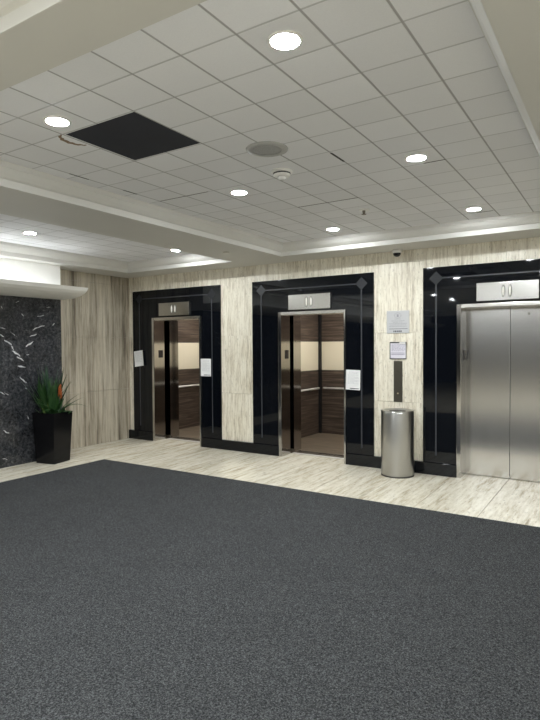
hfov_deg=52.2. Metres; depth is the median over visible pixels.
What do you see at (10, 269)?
wall
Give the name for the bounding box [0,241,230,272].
trim
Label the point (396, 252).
dome camera
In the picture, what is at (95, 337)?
wall
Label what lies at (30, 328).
wall
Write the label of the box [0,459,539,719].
carpet
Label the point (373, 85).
ceiling
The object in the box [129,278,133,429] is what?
wall
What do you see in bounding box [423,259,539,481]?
elevator
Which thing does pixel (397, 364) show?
panel
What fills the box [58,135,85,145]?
torn tile edge
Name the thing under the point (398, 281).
wall
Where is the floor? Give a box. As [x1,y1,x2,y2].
[0,438,539,526]
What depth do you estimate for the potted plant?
7.59 m
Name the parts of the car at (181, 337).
car sill, wall panel, cream wall panel, wall panel, handrail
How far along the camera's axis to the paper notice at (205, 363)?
8.69 m
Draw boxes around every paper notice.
[134,350,143,366]
[201,359,210,375]
[346,370,359,389]
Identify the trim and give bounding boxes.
[0,0,63,33]
[0,0,539,255]
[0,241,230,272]
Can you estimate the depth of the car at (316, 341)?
9.80 m
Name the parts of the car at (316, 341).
wall panel, cream wall panel, wall panel, handrail, corner post, car sill, wall panel, wall panel, cream wall panel, handrail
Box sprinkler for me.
[358,208,368,214]
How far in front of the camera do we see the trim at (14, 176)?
5.55 m
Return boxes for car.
[164,320,199,440]
[290,314,343,457]
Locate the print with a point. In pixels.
(394, 351)
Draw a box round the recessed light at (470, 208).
[465,207,481,210]
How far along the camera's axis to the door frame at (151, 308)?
9.13 m
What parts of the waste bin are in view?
lid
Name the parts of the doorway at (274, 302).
lantern plate, sill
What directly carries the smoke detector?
attached to the ceiling at (373, 85)
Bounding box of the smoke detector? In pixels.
[271,168,292,180]
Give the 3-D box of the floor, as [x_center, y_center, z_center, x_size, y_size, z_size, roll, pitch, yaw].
[-2.461,1.655,-0.130,10.767,0.050,17.032,1,2,33]
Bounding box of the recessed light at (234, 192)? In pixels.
[230,190,247,194]
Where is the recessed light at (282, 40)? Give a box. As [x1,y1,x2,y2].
[267,30,302,50]
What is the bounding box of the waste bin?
[381,408,413,478]
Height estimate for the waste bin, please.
0.802 m
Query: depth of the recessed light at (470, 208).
5.46 m
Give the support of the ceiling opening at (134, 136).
attached to the ceiling at (373, 85)
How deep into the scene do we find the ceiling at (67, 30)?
2.35 m
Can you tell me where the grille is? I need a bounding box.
[252,145,281,154]
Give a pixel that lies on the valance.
(7, 287)
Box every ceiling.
[0,0,539,261]
[0,0,539,277]
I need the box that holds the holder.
[390,342,405,358]
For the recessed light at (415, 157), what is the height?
0.012 m
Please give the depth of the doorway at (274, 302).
7.71 m
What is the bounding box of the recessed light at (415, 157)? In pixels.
[405,154,427,161]
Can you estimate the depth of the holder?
7.01 m
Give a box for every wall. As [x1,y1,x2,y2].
[0,257,59,284]
[0,295,62,468]
[60,269,130,448]
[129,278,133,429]
[133,237,539,460]
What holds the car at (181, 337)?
on the floor
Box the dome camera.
[392,249,401,256]
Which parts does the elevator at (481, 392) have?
door panel, lantern plate, door panel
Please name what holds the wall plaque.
attached to the wall at (398, 281)
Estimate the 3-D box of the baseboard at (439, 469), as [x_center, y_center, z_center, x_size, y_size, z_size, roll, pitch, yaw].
[2.037,1.339,6.784,10.670,0.150,0.055,1,2,33]
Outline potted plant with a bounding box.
[21,364,86,464]
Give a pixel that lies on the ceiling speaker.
(263, 148)
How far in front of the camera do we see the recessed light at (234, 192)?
4.80 m
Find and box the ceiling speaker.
[246,141,287,156]
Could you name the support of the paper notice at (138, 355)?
attached to the door frame at (151, 308)
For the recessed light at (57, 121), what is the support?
in the ceiling at (373, 85)
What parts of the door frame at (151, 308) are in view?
lantern plate, sill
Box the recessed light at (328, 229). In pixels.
[326,228,339,230]
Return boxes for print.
[391,348,404,354]
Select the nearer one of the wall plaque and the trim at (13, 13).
the trim at (13, 13)
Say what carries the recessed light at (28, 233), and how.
in the ceiling at (373, 85)
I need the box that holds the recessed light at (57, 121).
[43,115,71,126]
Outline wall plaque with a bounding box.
[387,310,408,332]
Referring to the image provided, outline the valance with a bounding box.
[0,279,87,299]
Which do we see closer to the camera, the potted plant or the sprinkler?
the sprinkler
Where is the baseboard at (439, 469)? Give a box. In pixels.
[129,429,455,477]
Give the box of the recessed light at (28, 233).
[23,232,36,234]
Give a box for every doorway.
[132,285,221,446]
[252,272,373,463]
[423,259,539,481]
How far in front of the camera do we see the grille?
3.76 m
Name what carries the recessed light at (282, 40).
in the ceiling at (373, 85)
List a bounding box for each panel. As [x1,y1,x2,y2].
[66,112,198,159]
[394,361,401,401]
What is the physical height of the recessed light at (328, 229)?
0.012 m
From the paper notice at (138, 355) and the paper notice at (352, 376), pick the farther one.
the paper notice at (138, 355)

